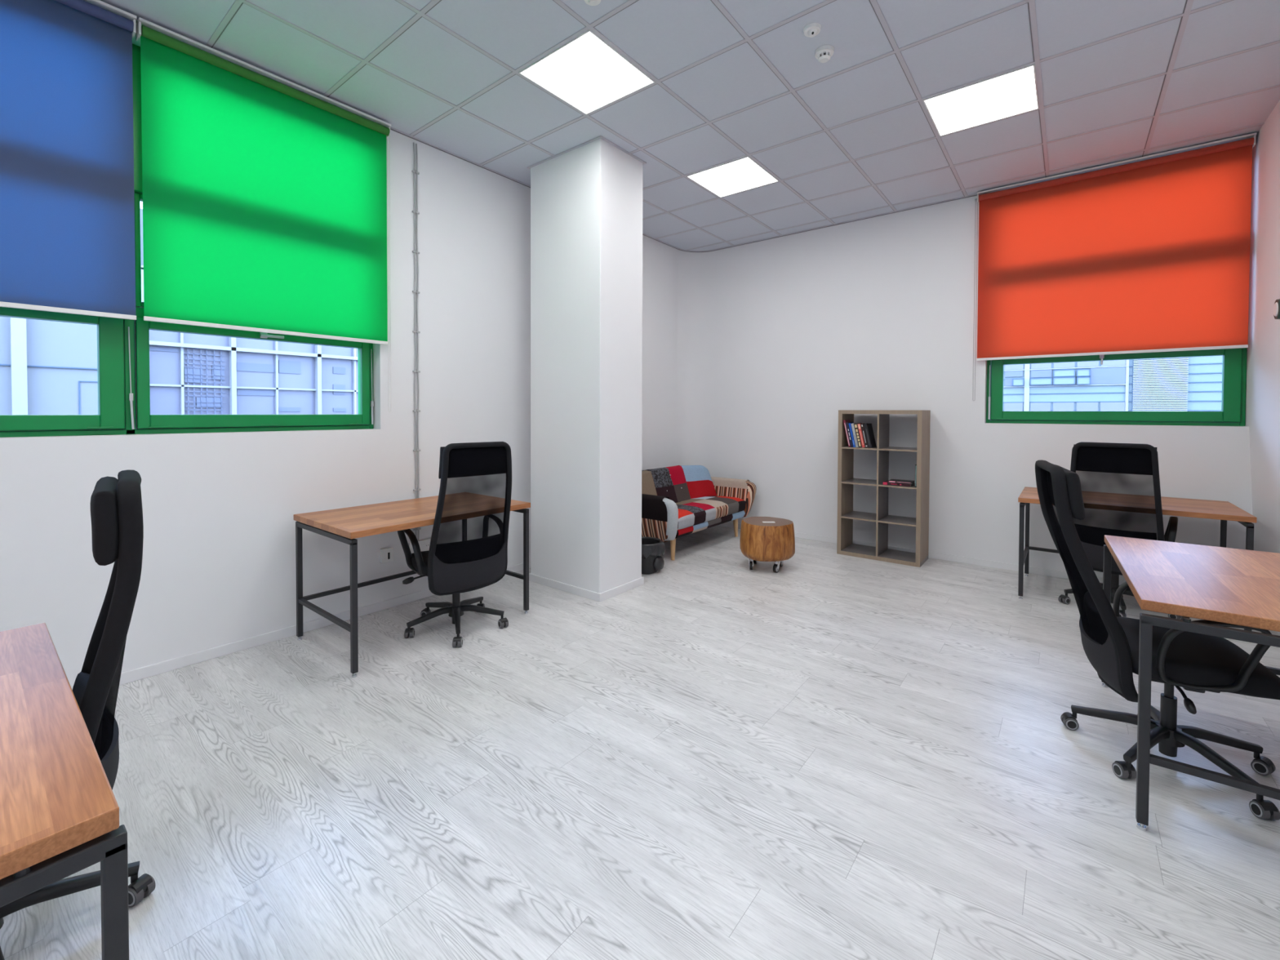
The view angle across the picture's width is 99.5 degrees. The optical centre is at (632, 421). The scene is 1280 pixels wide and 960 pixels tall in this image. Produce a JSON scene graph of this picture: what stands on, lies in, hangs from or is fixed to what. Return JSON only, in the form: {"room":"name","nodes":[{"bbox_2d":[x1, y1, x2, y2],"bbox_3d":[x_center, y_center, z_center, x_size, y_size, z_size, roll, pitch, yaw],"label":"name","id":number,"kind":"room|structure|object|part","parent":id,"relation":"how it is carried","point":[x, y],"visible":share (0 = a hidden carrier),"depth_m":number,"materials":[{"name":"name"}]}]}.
{"room":"open-plan office","nodes":[
{"label":"open-plan office","id":0,"kind":"room"},
{"bbox_2d":[0,34,677,686],"bbox_3d":[-2.222,-0.427,3.658,0.300,3.606,9.800,1,1,39],"label":"wall","id":1,"kind":"structure","parent":0,"point":[219,568],"depth_m":3.67,"materials":[{"name":"paint"}]},
{"bbox_2d":[0,44,373,437],"bbox_3d":[-2.756,-0.991,2.932,0.115,2.124,2.693,1,1,39],"label":"window","id":2,"kind":"structure","parent":1,"relation":"in","point":[122,344],"depth_m":2.96,"materials":[{"name":"green paint"}]},
{"bbox_3d":[-3.170,-0.258,2.437,0.072,0.610,1.297,1,1,39],"label":"sash","id":3,"kind":"part","parent":2,"relation":"part of","materials":[{"name":"green paint"}]},
{"bbox_2d":[0,0,137,319],"bbox_3d":[-3.028,-1.095,2.324,0.099,1.990,1.356,1,1,39],"label":"roller blind","id":4,"kind":"object","parent":2,"relation":"attached to","point":[67,201],"visible":1,"depth_m":2.65,"materials":[{"name":"blue fabric"}]},
{"bbox_3d":[-3.025,-0.537,2.345,0.013,0.023,1.314,1,1,39],"label":"rail","id":5,"kind":"part","parent":4,"relation":"part of","materials":[{"name":"white plastic"}]},
{"bbox_3d":[-3.019,-2.083,2.316,0.096,0.014,1.334,1,1,39],"label":"head rail","id":6,"kind":"part","parent":4,"relation":"part of","materials":[{"name":"white plastic"}]},
{"bbox_3d":[-2.339,-1.323,3.461,0.052,1.371,1.264,1,1,39],"label":"sash","id":7,"kind":"part","parent":2,"relation":"part of","materials":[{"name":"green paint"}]},
{"bbox_3d":[-2.334,-0.274,3.474,0.072,0.610,1.264,1,1,39],"label":"sash","id":8,"kind":"part","parent":2,"relation":"part of","materials":[{"name":"green paint"}]},
{"bbox_2d":[135,17,391,412],"bbox_3d":[-2.168,-1.082,3.391,0.099,2.050,1.366,1,1,39],"label":"roller blind","id":9,"kind":"object","parent":2,"relation":"attached to","point":[264,193],"visible":0.95,"depth_m":3.26,"materials":[{"name":"green fabric"}]},
{"bbox_3d":[-2.173,-2.100,3.365,0.096,0.014,1.344,1,1,39],"label":"head rail","id":10,"kind":"part","parent":9,"relation":"part of","materials":[{"name":"white plastic"}]},
{"bbox_3d":[-2.179,-0.556,3.394,0.013,0.023,1.324,1,1,39],"label":"rail","id":11,"kind":"part","parent":9,"relation":"part of","materials":[{"name":"white plastic"}]},
{"bbox_3d":[-1.758,-1.072,3.923,0.024,2.012,0.024,1,1,39],"label":"bead chain","id":12,"kind":"part","parent":9,"relation":"part of","materials":[{"name":"white plastic"}]},
{"bbox_3d":[-2.292,-0.545,3.450,0.030,0.040,0.130,1,1,39],"label":"handle","id":13,"kind":"part","parent":2,"relation":"part of","materials":[{"name":"metal"}]},
{"bbox_3d":[-2.360,-0.280,3.461,0.006,0.491,1.126,1,1,39],"label":"pane","id":14,"kind":"part","parent":2,"relation":"part of","materials":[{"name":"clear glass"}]},
{"bbox_2d":[71,560,530,690],"bbox_3d":[-2.213,1.349,3.459,0.013,0.062,8.859,1,1,39],"label":"baseboard","id":15,"kind":"structure","parent":1,"relation":"attached to","point":[135,674],"depth_m":3.33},
{"bbox_2d":[379,546,393,563],"bbox_3d":[-1.791,0.977,3.955,0.036,0.100,0.090,1,1,39],"label":"wall socket","id":16,"kind":"object","parent":1,"relation":"attached to","point":[386,555],"visible":1,"depth_m":3.94,"materials":[{"name":"white plastic"}]},
{"bbox_2d":[411,142,421,540],"bbox_3d":[-1.640,-0.581,4.122,0.020,3.041,0.056,1,1,39],"label":"cable","id":17,"kind":"object","parent":1,"relation":"attached to","point":[415,171],"visible":0.94,"depth_m":4.11,"materials":[{"name":"grey plastic"}]},
{"bbox_2d":[408,537,431,553],"bbox_3d":[-1.607,0.959,4.186,0.032,0.090,0.240,1,1,39],"label":"wall socket","id":18,"kind":"object","parent":1,"relation":"attached to","point":[424,544],"visible":0.35,"depth_m":4.17,"materials":[{"name":"white plastic"}]},
{"bbox_2d":[135,19,977,252],"bbox_3d":[-0.182,-2.096,1.986,4.930,0.008,9.200,1,1,39],"label":"trim","id":19,"kind":"structure","parent":1,"relation":"attached to","point":[136,20],"depth_m":5.34,"materials":[{"name":"metal"}]},
{"bbox_2d":[205,0,1279,250],"bbox_3d":[-0.186,-2.097,1.989,4.939,0.006,9.200,1,1,39],"label":"ceiling grid","id":20,"kind":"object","parent":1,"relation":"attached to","point":[237,3],"depth_m":3.42,"materials":[{"name":"metal"}]},
{"bbox_2d":[530,138,642,593],"bbox_3d":[-0.390,-0.398,4.563,0.801,3.526,0.522,1,1,39],"label":"wall column","id":21,"kind":"structure","parent":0,"point":[586,201],"depth_m":4.33,"materials":[{"name":"paint"}]},
{"bbox_2d":[528,573,644,601],"bbox_3d":[-0.395,1.334,4.594,0.827,0.062,0.548,1,1,39],"label":"baseboard","id":22,"kind":"structure","parent":21,"relation":"attached to","point":[581,592],"depth_m":4.34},
{"bbox_2d":[0,525,1279,959],"bbox_3d":[-0.181,1.471,2.041,5.000,0.120,9.240,1,1,39],"label":"floor","id":23,"kind":"structure","parent":0,"point":[828,755],"depth_m":2.08,"materials":[{"name":"grey wood"}]},
{"bbox_2d":[0,622,128,959],"bbox_3d":[-1.575,1.029,0.980,1.243,0.795,0.809,1,1,39],"label":"desk","id":24,"kind":"object","parent":23,"relation":"on","point":[60,808],"visible":1,"depth_m":0.92,"materials":[{"name":"brown wood"}]},
{"bbox_3d":[-1.099,0.700,0.596,0.030,0.030,0.802,1,1,39],"label":"rail","id":25,"kind":"part","parent":24,"relation":"part of","materials":[{"name":"metal"}]},
{"bbox_3d":[-0.858,1.051,0.903,0.030,0.713,0.030,1,1,39],"label":"leg","id":26,"kind":"part","parent":24,"relation":"part of","materials":[{"name":"paint"}]},
{"bbox_2d":[0,470,155,959],"bbox_3d":[-1.678,0.788,1.415,0.646,1.261,0.678,-1,1,-43],"label":"office chair","id":27,"kind":"object","parent":23,"relation":"on","point":[116,504],"visible":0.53,"depth_m":1.43,"materials":[{"name":"grey fabric"}]},
{"bbox_3d":[-1.526,0.635,1.559,0.179,0.959,0.532,-1,1,-43],"label":"frame","id":28,"kind":"part","parent":27,"relation":"part of","materials":[{"name":"black plastic"}]},
{"bbox_2d":[293,495,530,677],"bbox_3d":[-1.431,0.981,3.655,0.800,0.795,1.250,1,1,39],"label":"desk","id":29,"kind":"object","parent":23,"relation":"on","point":[344,525],"visible":0.77,"depth_m":3.38,"materials":[{"name":"brown wood"}]},
{"bbox_3d":[-2.103,1.002,3.425,0.030,0.713,0.030,1,1,39],"label":"leg","id":30,"kind":"part","parent":29,"relation":"part of","materials":[{"name":"paint"}]},
{"bbox_3d":[-1.807,0.651,3.181,0.786,0.030,0.030,1,1,39],"label":"rail","id":31,"kind":"part","parent":29,"relation":"part of","materials":[{"name":"metal"}]},
{"bbox_3d":[-1.514,1.012,2.950,0.030,0.713,0.030,1,1,39],"label":"leg","id":32,"kind":"part","parent":29,"relation":"part of","materials":[{"name":"paint"}]},
{"bbox_3d":[-1.053,0.636,4.117,0.786,0.030,0.030,1,1,39],"label":"rail","id":33,"kind":"part","parent":29,"relation":"part of","materials":[{"name":"metal"}]},
{"bbox_3d":[-0.760,0.998,3.886,0.030,0.713,0.030,1,1,39],"label":"leg","id":34,"kind":"part","parent":29,"relation":"part of","materials":[{"name":"paint"}]},
{"bbox_2d":[397,441,511,647],"bbox_3d":[-1.176,0.752,3.622,0.662,1.255,0.700,-1,1,-42],"label":"office chair","id":35,"kind":"object","parent":23,"relation":"on","point":[468,552],"visible":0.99,"depth_m":3.39,"materials":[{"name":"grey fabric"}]},
{"bbox_3d":[-1.401,0.824,3.463,0.105,0.293,0.291,-1,1,-42],"label":"armrest","id":36,"kind":"part","parent":35,"relation":"part of","materials":[{"name":"black plastic"}]},
{"bbox_3d":[-1.359,1.018,3.538,0.271,0.040,0.028,-1,1,-42],"label":"lever","id":37,"kind":"part","parent":35,"relation":"part of","materials":[{"name":"black plastic"}]},
{"bbox_3d":[-1.202,0.927,3.654,0.537,0.109,0.500,-1,1,-42],"label":"seat","id":38,"kind":"part","parent":35,"relation":"part of","materials":[{"name":"black fabric"}]},
{"bbox_3d":[-1.009,0.606,3.435,0.532,0.956,0.202,-1,1,-42],"label":"frame","id":39,"kind":"part","parent":35,"relation":"part of","materials":[{"name":"black plastic"}]},
{"bbox_2d":[641,537,665,574],"bbox_3d":[0.120,1.221,4.931,0.332,0.278,0.331,0,1,-29],"label":"waste bin","id":40,"kind":"object","parent":23,"relation":"on","point":[651,547],"visible":0.67,"depth_m":4.82,"materials":[{"name":"black plastic"}]},
{"bbox_2d":[641,465,755,559],"bbox_3d":[0.615,0.935,5.978,0.811,0.823,1.790,1,1,39],"label":"sofa","id":41,"kind":"object","parent":23,"relation":"on","point":[677,501],"visible":0.88,"depth_m":5.92,"materials":[{"name":"multicoloured fabric"}]},
{"bbox_2d":[641,470,657,495],"bbox_3d":[0.076,0.834,5.673,0.342,0.586,0.520,1,1,39],"label":"cushion","id":42,"kind":"object","parent":41,"relation":"on","point":[649,483],"depth_m":5.77,"materials":[{"name":"beige fabric"}]},
{"bbox_3d":[0.124,0.939,5.368,0.724,0.457,0.225,1,1,39],"label":"arm","id":43,"kind":"part","parent":41,"relation":"part of"},
{"bbox_2d":[641,465,690,502],"bbox_3d":[0.409,0.820,6.130,0.297,0.599,0.610,1,1,39],"label":"cushion","id":44,"kind":"object","parent":41,"relation":"on","point":[672,482],"depth_m":6.07,"materials":[{"name":"multicoloured fabric"}]},
{"bbox_3d":[0.395,1.245,5.320,0.059,0.226,0.098,1,1,19],"label":"leg","id":45,"kind":"part","parent":41,"relation":"part of","materials":[{"name":"brown wood"}]},
{"bbox_2d":[680,465,716,498],"bbox_3d":[0.785,0.816,6.552,0.342,0.595,0.520,1,1,39],"label":"cushion","id":46,"kind":"object","parent":41,"relation":"on","point":[700,483],"depth_m":6.48,"materials":[{"name":"multicoloured fabric"}]},
{"bbox_3d":[0.631,1.091,6.015,0.664,0.102,1.395,1,1,39],"label":"rail","id":47,"kind":"part","parent":41,"relation":"part of","materials":[{"name":"multicoloured fabric"}]},
{"bbox_2d":[675,495,746,529],"bbox_3d":[0.688,0.966,5.968,0.553,0.154,1.415,1,1,39],"label":"seat cushion","id":48,"kind":"object","parent":41,"relation":"on","point":[694,511],"depth_m":5.86,"materials":[{"name":"multicoloured fabric"}]},
{"bbox_3d":[1.113,0.920,6.594,0.724,0.457,0.205,1,1,39],"label":"arm","id":49,"kind":"part","parent":41,"relation":"part of"},
{"bbox_3d":[1.204,1.230,6.320,0.059,0.224,0.087,0,1,3],"label":"leg","id":50,"kind":"part","parent":41,"relation":"part of","materials":[{"name":"brown wood"}]},
{"bbox_2d":[740,516,795,573],"bbox_3d":[1.256,1.145,5.049,0.501,0.432,0.499,0,1,16],"label":"table","id":51,"kind":"object","parent":23,"relation":"on","point":[760,541],"visible":1,"depth_m":4.87,"materials":[{"name":"brown wood"}]},
{"bbox_2d":[762,521,775,523],"bbox_3d":[1.256,0.927,4.986,0.110,0.006,0.040,0,1,1],"label":"card","id":52,"kind":"object","parent":51,"relation":"on","point":[762,522],"visible":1,"depth_m":4.97,"materials":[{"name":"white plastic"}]},
{"bbox_2d":[836,409,930,567],"bbox_3d":[2.519,0.623,5.449,0.765,1.470,0.390,1,1,39],"label":"cube shelf","id":53,"kind":"object","parent":23,"relation":"on","point":[846,514],"visible":0.91,"depth_m":5.38,"materials":[{"name":"grey wood"}]},
{"bbox_3d":[2.236,0.618,5.677,0.038,1.394,0.390,1,1,39],"label":"panel","id":54,"kind":"part","parent":53,"relation":"part of","materials":[{"name":"grey wood"}]},
{"bbox_2d":[843,419,850,447],"bbox_3d":[2.228,0.121,5.559,0.075,0.275,0.170,1,1,39],"label":"book","id":55,"kind":"object","parent":53,"relation":"on","point":[845,421],"visible":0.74,"depth_m":5.50,"materials":[{"name":"pink paper"}]},
{"bbox_2d":[845,422,853,447],"bbox_3d":[2.248,0.135,5.543,0.074,0.249,0.170,1,1,39],"label":"book","id":56,"kind":"object","parent":53,"relation":"on","point":[846,424],"visible":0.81,"depth_m":5.48,"materials":[{"name":"paper"}]},
{"bbox_2d":[848,422,855,447],"bbox_3d":[2.268,0.138,5.527,0.070,0.244,0.170,1,1,39],"label":"book","id":57,"kind":"object","parent":53,"relation":"on","point":[850,424],"visible":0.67,"depth_m":5.46,"materials":[{"name":"blue paper"}]},
{"bbox_2d":[851,422,858,447],"bbox_3d":[2.288,0.139,5.511,0.074,0.242,0.170,1,1,39],"label":"book","id":58,"kind":"object","parent":53,"relation":"on","point":[852,424],"visible":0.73,"depth_m":5.45,"materials":[{"name":"white paper"}]},
{"bbox_2d":[853,422,862,447],"bbox_3d":[2.312,0.139,5.492,0.080,0.244,0.170,1,1,39],"label":"book","id":59,"kind":"object","parent":53,"relation":"on","point":[855,425],"visible":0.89,"depth_m":5.43,"materials":[{"name":"beige paper"}]},
{"bbox_2d":[857,422,865,447],"bbox_3d":[2.336,0.140,5.472,0.076,0.241,0.170,1,1,39],"label":"book","id":60,"kind":"object","parent":53,"relation":"on","point":[858,424],"visible":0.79,"depth_m":5.41,"materials":[{"name":"paper"}]},
{"bbox_2d":[860,423,868,448],"bbox_3d":[2.359,0.141,5.454,0.076,0.241,0.170,1,1,39],"label":"book","id":61,"kind":"object","parent":53,"relation":"on","point":[861,424],"visible":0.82,"depth_m":5.39,"materials":[{"name":"paper"}]},
{"bbox_2d":[863,422,876,448],"bbox_3d":[2.384,0.141,5.434,0.079,0.242,0.170,1,1,39],"label":"book","id":62,"kind":"object","parent":53,"relation":"on","point":[868,427],"visible":1,"depth_m":5.38,"materials":[{"name":"black paper"}]},
{"bbox_3d":[2.517,1.339,5.461,0.765,0.038,0.390,1,1,39],"label":"panel","id":63,"kind":"part","parent":53,"relation":"part of","materials":[{"name":"grey wood"}]},
{"bbox_3d":[2.521,-0.093,5.436,0.765,0.038,0.390,1,1,39],"label":"panel","id":64,"kind":"part","parent":53,"relation":"part of","materials":[{"name":"grey wood"}]},
{"bbox_2d":[883,480,914,486],"bbox_3d":[2.597,0.605,5.282,0.245,0.026,0.170,1,1,39],"label":"book","id":65,"kind":"object","parent":53,"relation":"on","point":[886,482],"visible":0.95,"depth_m":5.22,"materials":[{"name":"red paper"}]},
{"bbox_2d":[888,479,914,484],"bbox_3d":[2.614,0.583,5.260,0.205,0.018,0.150,1,1,37],"label":"book","id":66,"kind":"object","parent":65,"relation":"on","point":[896,481],"visible":1,"depth_m":5.22,"materials":[{"name":"black paper"}]},
{"bbox_2d":[915,464,916,487],"bbox_3d":[2.724,0.512,5.171,0.012,0.215,0.160,1,1,39],"label":"book","id":67,"kind":"object","parent":53,"relation":"on","point":[915,464],"visible":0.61,"depth_m":5.11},
{"bbox_3d":[2.802,0.628,5.220,0.038,1.394,0.390,1,1,39],"label":"panel","id":68,"kind":"part","parent":53,"relation":"part of","materials":[{"name":"grey wood"}]},
{"bbox_2d":[1057,441,1181,619],"bbox_3d":[3.582,0.766,4.004,0.684,1.241,0.710,1,1,45],"label":"office chair","id":69,"kind":"object","parent":23,"relation":"on","point":[1120,482],"visible":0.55,"depth_m":3.79,"materials":[{"name":"grey fabric"}]},
{"bbox_3d":[3.412,0.622,3.845,0.532,0.948,0.252,1,1,45],"label":"frame","id":70,"kind":"part","parent":69,"relation":"part of","materials":[{"name":"black plastic"}]},
{"bbox_3d":[3.817,0.832,3.868,0.105,0.293,0.291,1,1,45],"label":"armrest","id":71,"kind":"part","parent":69,"relation":"part of","materials":[{"name":"black plastic"}]},
{"bbox_2d":[1017,486,1257,631],"bbox_3d":[3.729,0.990,4.141,1.235,0.790,0.800,1,1,39],"label":"desk","id":72,"kind":"object","parent":23,"relation":"on","point":[1224,511],"visible":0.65,"depth_m":3.97,"materials":[{"name":"brown wood"}]},
{"bbox_3d":[3.030,1.006,4.220,0.030,0.708,0.030,1,1,39],"label":"leg","id":73,"kind":"part","parent":72,"relation":"part of","materials":[{"name":"paint"}]},
{"bbox_3d":[3.268,0.647,4.508,0.030,0.030,0.786,1,1,39],"label":"rail","id":74,"kind":"part","parent":72,"relation":"part of","materials":[{"name":"metal"}]},
{"bbox_3d":[3.504,0.996,4.808,0.030,0.708,0.030,1,1,39],"label":"leg","id":75,"kind":"part","parent":72,"relation":"part of","materials":[{"name":"paint"}]},
{"bbox_3d":[4.428,1.012,4.063,0.030,0.708,0.030,1,1,39],"label":"leg","id":76,"kind":"part","parent":72,"relation":"part of","materials":[{"name":"paint"}]},
{"bbox_3d":[4.192,0.663,3.763,0.030,0.030,0.786,1,1,39],"label":"rail","id":77,"kind":"part","parent":72,"relation":"part of","materials":[{"name":"metal"}]},
{"bbox_3d":[3.953,1.022,3.475,0.030,0.708,0.030,1,1,39],"label":"leg","id":78,"kind":"part","parent":72,"relation":"part of","materials":[{"name":"paint"}]},
{"bbox_2d":[1035,460,1279,820],"bbox_3d":[2.192,0.802,2.275,0.802,1.224,0.676,1,1,29],"label":"office chair","id":79,"kind":"object","parent":23,"relation":"on","point":[1195,662],"visible":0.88,"depth_m":2.19,"materials":[{"name":"grey fabric"}]},
{"bbox_3d":[1.982,0.656,2.390,0.305,0.937,0.532,1,1,29],"label":"frame","id":80,"kind":"part","parent":79,"relation":"part of","materials":[{"name":"black plastic"}]},
{"bbox_3d":[2.394,0.853,2.479,0.291,0.293,0.105,1,1,29],"label":"armrest","id":81,"kind":"part","parent":79,"relation":"part of","materials":[{"name":"black plastic"}]},
{"bbox_3d":[2.118,1.054,2.098,0.028,0.040,0.271,1,1,29],"label":"lever","id":82,"kind":"part","parent":79,"relation":"part of","materials":[{"name":"black plastic"}]},
{"bbox_3d":[2.267,0.963,2.238,0.500,0.109,0.537,1,1,29],"label":"seat","id":83,"kind":"part","parent":79,"relation":"part of","materials":[{"name":"black fabric"}]},
{"bbox_3d":[2.129,0.861,1.998,0.291,0.293,0.105,1,1,29],"label":"armrest","id":84,"kind":"part","parent":79,"relation":"part of","materials":[{"name":"black plastic"}]},
{"bbox_2d":[1101,534,1279,831],"bbox_3d":[2.467,1.019,2.160,0.805,0.795,1.292,1,1,37],"label":"desk","id":85,"kind":"object","parent":23,"relation":"on","point":[1228,585],"visible":0.85,"depth_m":1.94,"materials":[{"name":"brown wood"}]},
{"bbox_3d":[2.818,0.674,2.633,0.798,0.030,0.030,1,1,37],"label":"rail","id":86,"kind":"part","parent":85,"relation":"part of","materials":[{"name":"metal"}]},
{"bbox_3d":[2.509,1.026,2.868,0.030,0.713,0.030,1,1,37],"label":"leg","id":87,"kind":"part","parent":85,"relation":"part of","materials":[{"name":"paint"}]},
{"bbox_3d":[1.780,1.041,1.885,0.030,0.713,0.030,1,1,37],"label":"leg","id":88,"kind":"part","parent":85,"relation":"part of","materials":[{"name":"paint"}]},
{"bbox_3d":[2.089,0.690,1.650,0.798,0.030,0.030,1,1,37],"label":"rail","id":89,"kind":"part","parent":85,"relation":"part of","materials":[{"name":"metal"}]},
{"bbox_2d":[99,0,1279,251],"bbox_3d":[-0.182,-2.157,1.985,5.530,0.115,9.800,1,1,39],"label":"ceiling","id":90,"kind":"structure","parent":0,"point":[664,37],"depth_m":3.35,"materials":[{"name":"tile"}]},
{"bbox_2d":[518,29,654,114],"bbox_3d":[-0.274,-2.119,3.336,0.591,0.008,0.591,1,1,39],"label":"ceiling light panel","id":91,"kind":"object","parent":90,"relation":"attached to","point":[585,73],"visible":1,"depth_m":3.30,"materials":[{"name":"white plastic"}]},
{"bbox_2d":[526,135,646,169],"bbox_3d":[-0.385,-2.142,4.532,0.841,0.009,0.562,1,1,39],"label":"trim","id":92,"kind":"structure","parent":90,"relation":"attached to","point":[600,136],"depth_m":4.28,"materials":[{"name":"metal"}]},
{"bbox_2d":[584,0,600,5],"bbox_3d":[-0.197,-2.094,2.692,0.092,0.034,0.092,1,1,39],"label":"ceiling sensor","id":93,"kind":"object","parent":90,"relation":"attached to","point":[591,2],"visible":1,"depth_m":2.70,"materials":[{"name":"white plastic"}]},
{"bbox_2d":[686,155,778,197],"bbox_3d":[0.889,-2.141,4.777,0.591,0.008,0.591,1,1,39],"label":"ceiling light panel","id":94,"kind":"object","parent":90,"relation":"attached to","point":[744,174],"visible":1,"depth_m":4.75,"materials":[{"name":"white plastic"}]},
{"bbox_2d":[803,22,821,37],"bbox_3d":[0.968,-2.092,2.915,0.092,0.039,0.092,1,1,39],"label":"ceiling sensor","id":95,"kind":"object","parent":90,"relation":"attached to","point":[812,29],"visible":1,"depth_m":2.90,"materials":[{"name":"white plastic"}]},
{"bbox_2d":[814,44,834,62],"bbox_3d":[1.097,-2.087,3.094,0.104,0.054,0.104,1,1,39],"label":"smoke detector","id":96,"kind":"object","parent":90,"relation":"attached to","point":[823,54],"visible":1,"depth_m":3.07,"materials":[{"name":"white plastic"}]},
{"bbox_2d":[923,63,1039,136],"bbox_3d":[2.331,-2.116,3.615,0.591,0.008,0.591,1,1,39],"label":"ceiling light panel","id":97,"kind":"object","parent":90,"relation":"attached to","point":[1015,92],"visible":1,"depth_m":3.58,"materials":[{"name":"white plastic"}]},
{"bbox_2d":[676,137,1256,580],"bbox_3d":[2.689,-0.447,5.581,5.530,3.606,0.640,1,1,39],"label":"wall","id":98,"kind":"structure","parent":0,"point":[777,336],"depth_m":5.71,"materials":[{"name":"paint"}]},
{"bbox_2d":[717,521,1125,585],"bbox_3d":[2.605,1.327,5.484,4.970,0.062,0.341,1,1,39],"label":"baseboard","id":99,"kind":"structure","parent":98,"relation":"attached to","point":[1033,570],"depth_m":5.21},
{"bbox_2d":[972,132,1257,399],"bbox_3d":[3.897,-1.150,4.555,1.753,1.940,0.099,1,1,39],"label":"roller blind","id":100,"kind":"object","parent":98,"relation":"attached to","point":[1150,253],"visible":1,"depth_m":4.45,"materials":[{"name":"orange fabric"}]},
{"bbox_3d":[3.234,-1.143,5.110,0.024,1.902,0.024,1,1,39],"label":"bead chain","id":101,"kind":"part","parent":100,"relation":"part of","materials":[{"name":"grey plastic"}]},
{"bbox_3d":[3.906,-0.570,4.561,1.711,0.023,0.013,1,1,39],"label":"rail","id":102,"kind":"part","parent":100,"relation":"part of","materials":[{"name":"white plastic"}]},
{"bbox_3d":[3.910,-2.113,4.532,1.731,0.014,0.096,1,1,39],"label":"head rail","id":103,"kind":"part","parent":100,"relation":"part of","materials":[{"name":"white plastic"}]},
{"bbox_2d":[986,347,1246,426],"bbox_3d":[4.041,-1.034,4.648,1.666,2.120,0.130,1,1,39],"label":"window","id":104,"kind":"structure","parent":98,"relation":"in","point":[1233,413],"depth_m":4.50,"materials":[{"name":"green paint"}]},
{"bbox_3d":[4.009,-0.531,4.627,0.030,0.095,0.045,1,1,39],"label":"handle","id":105,"kind":"part","parent":104,"relation":"part of","materials":[{"name":"metal"}]},
{"bbox_2d":[1244,100,1279,553],"bbox_3d":[1.887,-0.355,0.344,0.400,3.606,9.800,1,1,39],"label":"wall","id":106,"kind":"structure","parent":0,"point":[1262,418],"depth_m":3.77,"materials":[{"name":"paint"}]},
{"bbox_2d":[1273,298,1279,319],"bbox_3d":[4.103,-0.712,3.434,0.040,0.132,0.132,1,1,39],"label":"disc","id":107,"kind":"object","parent":106,"relation":"attached to","point":[1277,304],"visible":1,"depth_m":3.42,"materials":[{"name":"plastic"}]},
{"label":"outside","id":108,"kind":"structure","parent":0,"visible":0},
{"bbox_3d":[0.768,4.571,7.235,80.000,0.100,80.000,1,1,39],"label":"ground","id":109,"kind":"structure","parent":108,"visible":0},
{"bbox_2d":[0,208,358,429],"bbox_3d":[-9.995,0.153,11.995,5.150,8.500,30.000,1,1,39],"label":"office building","id":110,"kind":"structure","parent":109,"relation":"on","point":[47,367],"depth_m":10.30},
{"bbox_3d":[-5.077,-0.543,14.414,0.150,4.635,12.040,1,1,39],"label":"glazing frame","id":111,"kind":"part","parent":110,"relation":"part of","materials":[{"name":"white metal"}]},
{"bbox_2d":[1003,355,1222,411],"bbox_3d":[17.508,-0.616,23.100,38.000,9.800,6.160,1,1,39],"label":"office building","id":112,"kind":"structure","parent":109,"relation":"on","point":[1189,384],"depth_m":19.41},
{"bbox_3d":[15.610,-1.528,20.695,0.670,0.270,0.055,1,1,39],"label":"casement frame","id":113,"kind":"part","parent":112,"relation":"part of","materials":[{"name":"glass"}]},
{"bbox_3d":[16.147,-1.514,20.262,0.650,0.280,0.055,1,1,39],"label":"casement frame","id":114,"kind":"part","parent":112,"relation":"part of","materials":[{"name":"glass"}]},
{"bbox_3d":[16.143,-1.809,20.260,0.640,0.270,0.055,1,1,39],"label":"casement frame","id":115,"kind":"part","parent":112,"relation":"part of","materials":[{"name":"glass"}]},
{"bbox_3d":[16.152,-1.196,20.387,3.720,2.250,0.070,1,1,39],"label":"window band frame","id":116,"kind":"part","parent":112,"relation":"part of","materials":[{"name":"white metal"}]},
{"bbox_3d":[16.582,-1.496,19.910,0.390,0.280,0.055,1,1,39],"label":"casement frame","id":117,"kind":"part","parent":112,"relation":"part of","materials":[{"name":"glass"}]},
{"bbox_3d":[16.576,-1.791,19.911,0.390,0.270,0.055,1,1,39],"label":"casement frame","id":118,"kind":"part","parent":112,"relation":"part of","materials":[{"name":"glass"}]}
]}

